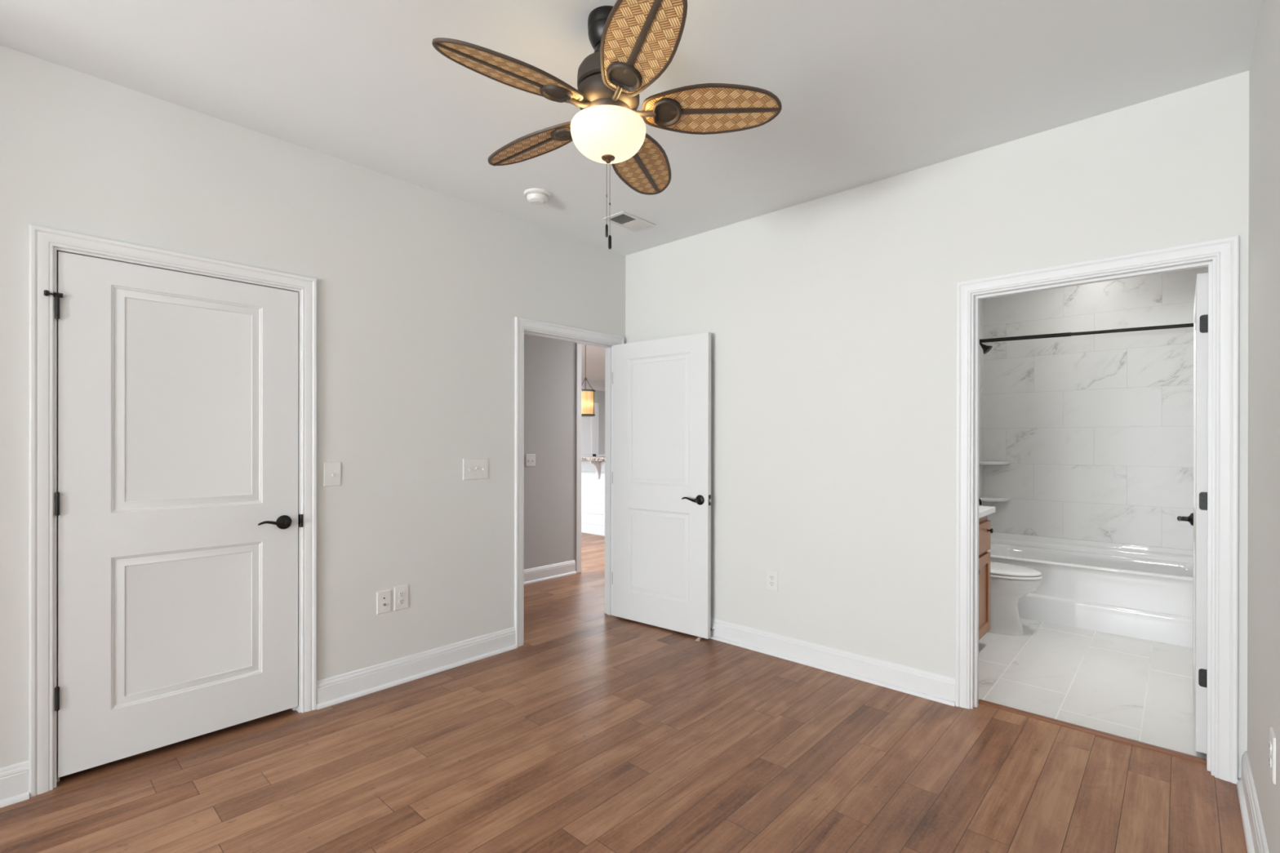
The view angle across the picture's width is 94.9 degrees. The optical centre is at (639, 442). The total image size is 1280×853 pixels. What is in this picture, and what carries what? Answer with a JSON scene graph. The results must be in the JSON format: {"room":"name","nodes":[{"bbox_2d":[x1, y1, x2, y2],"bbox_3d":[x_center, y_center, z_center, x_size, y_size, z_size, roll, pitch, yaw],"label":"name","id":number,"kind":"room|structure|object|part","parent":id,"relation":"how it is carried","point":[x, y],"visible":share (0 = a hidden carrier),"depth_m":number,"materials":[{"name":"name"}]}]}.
{"room":"empty bedroom","nodes":[
{"label":"empty bedroom","id":0,"kind":"room"},
{"bbox_2d":[0,44,625,768],"bbox_3d":[-3.000,-0.064,1.457,0.115,2.743,8.400,0,0,43],"label":"wall","id":1,"kind":"structure","parent":0,"point":[421,291],"depth_m":3.02,"materials":[{"name":"white paint"}]},
{"bbox_2d":[0,760,29,808],"bbox_3d":[-2.566,1.242,1.826,0.030,0.131,0.926,0,0,43],"label":"baseboard","id":2,"kind":"structure","parent":1,"relation":"attached to","point":[14,779],"depth_m":2.14,"materials":[{"name":"white wood"}]},
{"bbox_2d":[44,251,298,777],"bbox_3d":[-1.935,0.274,2.513,0.098,2.002,0.868,0,0,43],"label":"door","id":3,"kind":"structure","parent":1,"relation":"in","point":[176,496],"depth_m":2.48,"materials":[{"name":"white wood"}]},
{"bbox_3d":[-1.700,0.376,2.720,0.119,0.032,0.013,0,0,-43],"label":"lever arm","id":4,"kind":"part","parent":3,"relation":"part of","materials":[{"name":"brown metal"}]},
{"bbox_3d":[-1.671,0.378,2.774,0.062,0.067,0.067,0,0,43],"label":"handle","id":5,"kind":"part","parent":3,"relation":"part of","materials":[{"name":"brown metal"}]},
{"bbox_2d":[29,224,316,797],"bbox_3d":[-1.965,0.251,2.567,0.136,2.112,0.979,0,0,43],"label":"trim","id":6,"kind":"structure","parent":1,"relation":"attached to","point":[45,243],"depth_m":2.21,"materials":[{"name":"white wood"}]},
{"bbox_3d":[-1.644,0.377,2.842,0.030,0.062,0.011,0,0,18],"label":"strike plate","id":7,"kind":"part","parent":6,"relation":"part of","materials":[{"name":"black metal"}]},
{"bbox_2d":[323,462,341,486],"bbox_3d":[-1.540,0.158,2.945,0.019,0.121,0.082,0,0,43],"label":"light switch","id":8,"kind":"object","parent":1,"relation":"attached to","point":[331,470],"visible":1,"depth_m":2.94,"materials":[{"name":"white plastic"}]},
{"bbox_2d":[376,589,391,614],"bbox_3d":[-1.365,0.851,3.138,0.018,0.120,0.075,0,0,43],"label":"outlet","id":9,"kind":"object","parent":1,"relation":"attached to","point":[383,597],"visible":1,"depth_m":3.14,"materials":[{"name":"white plastic"}]},
{"bbox_2d":[394,584,408,610],"bbox_3d":[-1.303,0.847,3.211,0.009,0.130,0.080,0,0,43],"label":"wall outlet","id":10,"kind":"object","parent":1,"relation":"attached to","point":[401,593],"visible":1,"depth_m":3.21,"materials":[{"name":"white plastic"}]},
{"bbox_2d":[398,598,404,604],"bbox_3d":[-1.301,0.866,3.210,0.003,0.027,0.034,0,0,43],"label":"socket","id":11,"kind":"object","parent":10,"relation":"attached to","point":[401,601],"depth_m":3.21,"materials":[{"name":"white plastic"}]},
{"bbox_2d":[398,591,404,596],"bbox_3d":[-1.301,0.827,3.210,0.003,0.027,0.034,0,0,43],"label":"socket","id":12,"kind":"object","parent":10,"relation":"attached to","point":[400,593],"depth_m":3.21,"materials":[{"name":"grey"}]},
{"bbox_2d":[316,626,516,710],"bbox_3d":[-1.191,1.242,3.319,0.030,0.131,1.175,0,0,43],"label":"baseboard","id":13,"kind":"structure","parent":1,"relation":"attached to","point":[338,689],"depth_m":3.23,"materials":[{"name":"white wood"}]},
{"bbox_2d":[462,458,488,479],"bbox_3d":[-0.987,0.159,3.546,0.019,0.126,0.172,0,0,43],"label":"light switch","id":14,"kind":"object","parent":1,"relation":"attached to","point":[473,468],"visible":1,"depth_m":3.54,"materials":[{"name":"white plastic"}]},
{"bbox_2d":[514,316,624,647],"bbox_3d":[-0.511,0.252,4.161,0.157,2.112,0.985,0,0,43],"label":"trim","id":15,"kind":"structure","parent":1,"relation":"attached to","point":[523,326],"depth_m":3.85,"materials":[{"name":"white wood"}]},
{"bbox_2d":[612,332,711,639],"bbox_3d":[0.128,0.282,4.133,0.849,2.020,0.137,0,0,39],"label":"door","id":16,"kind":"structure","parent":15,"relation":"attached to","point":[661,443],"depth_m":4.10,"materials":[{"name":"white wood"}]},
{"bbox_3d":[0.325,0.378,3.909,0.119,0.032,0.013,0,0,43],"label":"lever arm","id":17,"kind":"part","parent":16,"relation":"part of","materials":[{"name":"brown metal"}]},
{"bbox_3d":[0.381,0.381,3.884,0.067,0.067,0.062,0,0,39],"label":"handle","id":18,"kind":"part","parent":16,"relation":"part of","materials":[{"name":"brown metal"}]},
{"bbox_3d":[0.460,0.380,3.884,0.002,0.070,0.026,0,0,39],"label":"latch plate","id":19,"kind":"part","parent":16,"relation":"part of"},
{"bbox_2d":[524,334,576,569],"bbox_3d":[-1.643,-0.067,4.898,0.120,2.743,2.900,0,0,43],"label":"wall","id":20,"kind":"structure","parent":0,"point":[549,364],"depth_m":5.64,"materials":[{"name":"grey paint"}]},
{"bbox_2d":[525,453,535,466],"bbox_3d":[-1.016,0.163,5.477,0.019,0.115,0.114,0,0,43],"label":"light switch","id":21,"kind":"object","parent":20,"relation":"attached to","point":[530,458],"visible":1,"depth_m":5.47,"materials":[{"name":"white plastic"}]},
{"bbox_2d":[524,560,576,584],"bbox_3d":[-1.470,1.240,4.979,0.030,0.131,2.435,0,0,43],"label":"baseboard","id":22,"kind":"structure","parent":20,"relation":"attached to","point":[539,574],"depth_m":5.63,"materials":[{"name":"white wood"}]},
{"bbox_2d":[575,342,581,573],"bbox_3d":[-0.665,0.005,5.958,0.144,2.600,0.065,0,0,43],"label":"trim","id":23,"kind":"structure","parent":20,"relation":"attached to","point":[578,353],"depth_m":5.90,"materials":[{"name":"white wood"}]},
{"bbox_2d":[594,390,604,454],"bbox_3d":[-3.109,-0.078,11.957,0.100,2.743,11.300,0,0,43],"label":"wall","id":24,"kind":"structure","parent":0,"point":[599,396],"depth_m":14.24,"materials":[{"name":"grey paint"}]},
{"bbox_2d":[581,412,595,457],"bbox_3d":[-1.306,0.274,13.763,0.104,2.020,0.800,0,0,43],"label":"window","id":25,"kind":"structure","parent":24,"relation":"in","point":[588,423],"depth_m":13.90,"materials":[{"name":"white"}]},
{"bbox_2d":[581,380,604,391],"bbox_3d":[-2.063,-1.354,12.918,0.130,0.190,8.270,0,0,43],"label":"trim","id":26,"kind":"structure","parent":24,"relation":"attached to","point":[600,386],"depth_m":13.96,"materials":[{"name":"white"}]},
{"bbox_2d":[594,402,599,457],"bbox_3d":[-1.337,0.167,13.792,0.020,2.254,1.000,0,0,43],"label":"trim","id":27,"kind":"structure","parent":24,"relation":"attached to","point":[596,405],"depth_m":14.11,"materials":[{"name":"white"}]},
{"bbox_2d":[0,532,1247,852],"bbox_3d":[-1.244,1.354,6.015,11.100,0.100,17.715,0,0,43],"label":"floor","id":28,"kind":"structure","parent":0,"point":[599,732],"depth_m":2.39,"materials":[{"name":"brown wood"}]},
{"bbox_2d":[581,460,604,536],"bbox_3d":[-0.968,0.774,8.748,3.800,1.055,0.160,0,0,43],"label":"breakfast bar","id":29,"kind":"object","parent":28,"relation":"on","point":[593,489],"visible":0.02,"depth_m":8.38,"materials":[{"name":"white wood"}]},
{"bbox_2d":[581,457,604,461],"bbox_3d":[-1.028,0.227,8.681,3.900,0.036,0.420,0,0,43],"label":"bar","id":30,"kind":"object","parent":29,"relation":"on","point":[593,459],"visible":0.02,"depth_m":8.06,"materials":[{"name":"stone"}]},
{"bbox_2d":[589,460,599,479],"bbox_3d":[-0.636,0.382,8.229,0.044,0.269,0.170,0,0,43],"label":"corbel","id":31,"kind":"object","parent":29,"relation":"attached to","point":[596,464],"visible":0.88,"depth_m":8.25,"materials":[{"name":"white wood"}]},
{"bbox_2d":[694,636,702,641],"bbox_3d":[0.398,1.301,3.912,0.031,0.016,0.090,0,0,28],"label":"door stop","id":32,"kind":"object","parent":28,"relation":"on","point":[699,638],"visible":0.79,"depth_m":3.89,"materials":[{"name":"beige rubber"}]},
{"bbox_2d":[978,515,993,639],"bbox_3d":[1.820,0.885,3.583,0.426,0.855,0.938,0,0,43],"label":"vanity cabinet","id":33,"kind":"object","parent":28,"relation":"on","point":[984,531],"visible":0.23,"depth_m":3.71,"materials":[{"name":"brown wood"}]},
{"bbox_3d":[2.108,0.958,3.643,0.022,0.503,0.447,0,0,43],"label":"cabinet door","id":34,"kind":"part","parent":33,"relation":"part of","materials":[{"name":"brown wood"}]},
{"bbox_3d":[2.109,0.594,3.642,0.020,0.187,0.447,0,0,43],"label":"drawer","id":35,"kind":"part","parent":33,"relation":"part of","materials":[{"name":"brown wood"}]},
{"bbox_2d":[978,505,995,518],"bbox_3d":[1.822,0.390,3.593,0.416,0.125,0.980,0,0,43],"label":"countertop","id":36,"kind":"structure","parent":33,"relation":"on","point":[984,511],"depth_m":3.68,"materials":[{"name":"white stone"}]},
{"bbox_3d":[2.223,0.558,3.728,0.031,0.033,0.033,0,0,43],"label":"knob","id":37,"kind":"part","parent":33,"relation":"part of","materials":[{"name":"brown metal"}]},
{"bbox_2d":[987,561,1042,635],"bbox_3d":[2.481,0.925,4.158,0.609,0.775,0.440,0,0,43],"label":"toilet","id":38,"kind":"object","parent":28,"relation":"on","point":[1009,583],"visible":0.39,"depth_m":4.01,"materials":[{"name":"white ceramic"}]},
{"bbox_3d":[2.505,0.880,4.136,0.536,0.026,0.370,0,0,43],"label":"lid","id":39,"kind":"part","parent":38,"relation":"part of","materials":[{"name":"white ceramic"}]},
{"bbox_3d":[2.507,0.906,4.134,0.540,0.018,0.374,0,0,43],"label":"seat","id":40,"kind":"part","parent":38,"relation":"part of","materials":[{"name":"white ceramic"}]},
{"bbox_2d":[986,532,1193,648],"bbox_3d":[3.363,1.052,4.451,1.520,0.523,0.770,0,0,43],"label":"bathtub","id":41,"kind":"object","parent":28,"relation":"on","point":[1145,593],"visible":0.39,"depth_m":4.20,"materials":[{"name":"white ceramic"}]},
{"bbox_2d":[986,542,1192,582],"bbox_3d":[3.367,1.044,4.457,1.520,0.340,0.756,0,0,43],"label":"basin","id":42,"kind":"object","parent":41,"relation":"in","point":[1055,563],"depth_m":4.39,"materials":[{"name":"white ceramic"}]},
{"bbox_2d":[0,0,1262,382],"bbox_3d":[-1.239,-1.489,6.011,11.100,0.100,17.715,0,0,43],"label":"ceiling","id":43,"kind":"structure","parent":0,"point":[868,91],"depth_m":2.27,"materials":[{"name":"white paint"}]},
{"bbox_2d":[524,188,551,204],"bbox_3d":[-0.592,-1.408,3.386,0.152,0.053,0.152,0,0,43],"label":"smoke detector","id":44,"kind":"object","parent":43,"relation":"attached to","point":[534,196],"visible":1,"depth_m":3.35,"materials":[{"name":"white plastic"}]},
{"bbox_2d":[581,344,595,416],"bbox_3d":[-0.763,-0.908,8.234,0.268,1.065,0.268,0,0,43],"label":"pendant light","id":45,"kind":"object","parent":43,"relation":"hanging from","point":[587,395],"visible":0.79,"depth_m":8.12,"materials":[{"name":"beige glass"}]},
{"bbox_3d":[-0.763,-1.156,8.233,0.013,0.529,0.013,0,0,-2],"label":"chain","id":46,"kind":"part","parent":45,"relation":"part of","materials":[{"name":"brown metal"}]},
{"bbox_3d":[-0.764,-0.558,8.234,0.248,0.316,0.248,0,0,43],"label":"lamp shade","id":47,"kind":"part","parent":45,"relation":"part of","materials":[{"name":"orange glass"}]},
{"bbox_2d":[431,0,782,248],"bbox_3d":[-0.143,-1.069,2.002,1.099,0.726,1.116,0,0,43],"label":"ceiling fan","id":48,"kind":"object","parent":43,"relation":"hanging from","point":[633,42],"visible":1,"depth_m":1.91,"materials":[{"name":"brown wicker"}]},
{"bbox_3d":[-0.389,-1.124,1.785,0.474,0.009,0.210,1,15,-36],"label":"blade","id":49,"kind":"part","parent":48,"relation":"part of","materials":[{"name":"brown wicker"}]},
{"bbox_3d":[-0.389,-1.124,1.785,0.456,0.005,0.192,1,15,-36],"label":"woven panel","id":50,"kind":"part","parent":48,"relation":"part of","materials":[{"name":"brown wicker"}]},
{"bbox_3d":[-0.392,-1.112,2.197,0.474,0.009,0.210,-2,14,36],"label":"blade","id":51,"kind":"part","parent":48,"relation":"part of","materials":[{"name":"brown wicker"}]},
{"bbox_3d":[-0.392,-1.112,2.197,0.456,0.005,0.192,-2,14,36],"label":"woven panel","id":52,"kind":"part","parent":48,"relation":"part of","materials":[{"name":"brown wicker"}]},
{"bbox_3d":[-0.120,-0.941,2.096,0.003,0.303,0.066,0,0,0],"label":"pull chain","id":53,"kind":"part","parent":48,"relation":"part of","materials":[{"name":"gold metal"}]},
{"bbox_3d":[-0.108,-1.022,1.993,0.256,0.113,0.256,0,0,43],"label":"lamp shade","id":54,"kind":"part","parent":48,"relation":"part of","materials":[{"name":"white glass"}]},
{"bbox_3d":[-0.109,-0.920,2.096,0.003,0.343,0.066,0,0,0],"label":"pull chain","id":55,"kind":"part","parent":48,"relation":"part of","materials":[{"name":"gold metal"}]},
{"bbox_3d":[0.006,-1.100,2.323,0.210,0.009,0.474,-15,-8,17],"label":"blade","id":56,"kind":"part","parent":48,"relation":"part of","materials":[{"name":"brown wicker"}]},
{"bbox_3d":[0.006,-1.100,2.323,0.192,0.005,0.456,-15,-8,17],"label":"woven panel","id":57,"kind":"part","parent":48,"relation":"part of","materials":[{"name":"brown wicker"}]},
{"bbox_3d":[0.001,-1.139,1.661,0.192,0.004,0.456,16,-7,-17],"label":"woven panel","id":58,"kind":"part","parent":48,"relation":"part of","materials":[{"name":"brown wicker"}]},
{"bbox_3d":[0.001,-1.139,1.661,0.210,0.009,0.474,16,-7,-17],"label":"blade","id":59,"kind":"part","parent":48,"relation":"part of","materials":[{"name":"brown wicker"}]},
{"bbox_3d":[0.242,-1.128,1.992,0.474,0.009,0.210,-1,-15,0],"label":"blade","id":60,"kind":"part","parent":48,"relation":"part of","materials":[{"name":"brown wicker"}]},
{"bbox_3d":[0.242,-1.128,1.992,0.456,0.005,0.192,-1,-15,0],"label":"woven panel","id":61,"kind":"part","parent":48,"relation":"part of","materials":[{"name":"brown wicker"}]},
{"bbox_2d":[602,210,655,231],"bbox_3d":[-0.068,-1.431,3.807,0.187,0.006,0.310,0,0,43],"label":"ceiling vent","id":62,"kind":"object","parent":43,"relation":"in","point":[623,219],"visible":0.99,"depth_m":3.80,"materials":[{"name":"white metal"}]},
{"bbox_2d":[625,70,1248,778],"bbox_3d":[1.208,-0.060,3.370,3.715,2.743,0.115,0,0,43],"label":"wall","id":63,"kind":"structure","parent":0,"point":[830,320],"depth_m":3.17,"materials":[{"name":"white paint"}]},
{"bbox_2d":[766,569,777,591],"bbox_3d":[0.818,0.855,3.644,0.082,0.125,0.009,0,0,43],"label":"wall outlet","id":64,"kind":"object","parent":63,"relation":"attached to","point":[771,575],"visible":1,"depth_m":3.64,"materials":[{"name":"white plastic"}]},
{"bbox_2d":[710,617,955,706],"bbox_3d":[0.725,1.245,3.715,2.308,0.131,0.030,0,0,43],"label":"baseboard","id":65,"kind":"structure","parent":63,"relation":"attached to","point":[933,686],"depth_m":3.33,"materials":[{"name":"white wood"}]},
{"bbox_2d":[978,698,1206,764],"bbox_3d":[2.026,1.309,2.693,0.842,0.009,0.052,0,0,43],"label":"threshold","id":66,"kind":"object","parent":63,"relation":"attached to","point":[1166,751],"depth_m":2.64,"materials":[{"name":"brown wood"}]},
{"bbox_2d":[955,235,1239,784],"bbox_3d":[1.989,0.257,2.650,0.989,2.112,0.157,0,0,43],"label":"trim","id":67,"kind":"structure","parent":63,"relation":"attached to","point":[1221,255],"depth_m":2.35,"materials":[{"name":"white wood"}]},
{"bbox_2d":[1177,272,1208,754],"bbox_3d":[2.634,0.294,2.765,0.161,2.005,0.842,0,0,43],"label":"door","id":68,"kind":"structure","parent":63,"relation":"in","point":[1198,518],"depth_m":2.46,"materials":[{"name":"white wood"}]},
{"bbox_3d":[2.841,0.397,3.063,0.062,0.067,0.067,0,0,43],"label":"handle","id":69,"kind":"part","parent":68,"relation":"part of","materials":[{"name":"brown metal"}]},
{"bbox_2d":[978,298,983,506],"bbox_3d":[2.792,-0.060,5.027,0.100,2.743,0.900,0,0,43],"label":"wall","id":70,"kind":"structure","parent":0,"point":[981,301],"depth_m":5.20,"materials":[{"name":"paint"}]},
{"bbox_2d":[979,342,992,354],"bbox_3d":[2.865,-0.813,4.919,0.149,0.142,0.084,0,0,43],"label":"sprayer","id":71,"kind":"object","parent":70,"relation":"attached to","point":[986,348],"visible":0.62,"depth_m":4.89,"materials":[{"name":"brown metal"}]},
{"bbox_2d":[979,323,1193,342],"bbox_3d":[3.144,-0.782,4.207,1.523,0.099,0.054,0,0,43],"label":"shower rod","id":72,"kind":"object","parent":70,"relation":"attached to","point":[1187,325],"visible":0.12,"depth_m":4.19,"materials":[{"name":"brown metal"}]},
{"bbox_2d":[982,266,1208,550],"bbox_3d":[3.698,-0.058,4.737,1.625,2.743,0.100,0,0,43],"label":"wall","id":73,"kind":"structure","parent":0,"point":[1095,431],"depth_m":4.72,"materials":[{"name":"tile"}]},
{"bbox_2d":[978,496,1010,502],"bbox_3d":[3.071,0.492,5.100,0.212,0.028,0.212,0,0,43],"label":"corner shelf","id":74,"kind":"object","parent":73,"relation":"attached to","point":[982,498],"visible":0.89,"depth_m":5.06,"materials":[{"name":"white ceramic"}]},
{"bbox_2d":[978,461,1010,464],"bbox_3d":[3.072,0.175,5.100,0.212,0.028,0.212,0,0,43],"label":"corner shelf","id":75,"kind":"object","parent":73,"relation":"attached to","point":[980,462],"visible":0.94,"depth_m":5.05,"materials":[{"name":"white ceramic"}]},
{"bbox_2d":[1247,0,1279,852],"bbox_3d":[-0.469,-0.057,-0.874,0.115,2.743,8.400,0,0,43],"label":"wall","id":76,"kind":"structure","parent":0,"point":[1264,291],"depth_m":1.82,"materials":[{"name":"white paint"}]},
{"bbox_2d":[1236,751,1269,852],"bbox_3d":[-0.515,1.249,-0.812,0.030,0.131,8.369,0,0,43],"label":"baseboard","id":77,"kind":"structure","parent":76,"relation":"attached to","point":[1254,831],"depth_m":1.98,"materials":[{"name":"white wood"}]},
{"bbox_2d":[1268,727,1275,784],"bbox_3d":[1.733,0.857,1.612,0.009,0.125,0.080,0,0,43],"label":"wall outlet","id":78,"kind":"object","parent":76,"relation":"attached to","point":[1272,759],"visible":1,"depth_m":1.59,"materials":[{"name":"white plastic"}]},
{"bbox_2d":[1268,755,1271,768],"bbox_3d":[1.731,0.876,1.613,0.003,0.027,0.034,0,0,43],"label":"socket","id":79,"kind":"object","parent":78,"relation":"attached to","point":[1270,757],"depth_m":1.60,"materials":[{"name":"grey plastic"}]},
{"bbox_2d":[1269,742,1271,754],"bbox_3d":[1.731,0.837,1.613,0.003,0.027,0.034,0,0,43],"label":"socket","id":80,"kind":"object","parent":78,"relation":"attached to","point":[1270,743],"depth_m":1.60,"materials":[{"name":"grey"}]}
]}

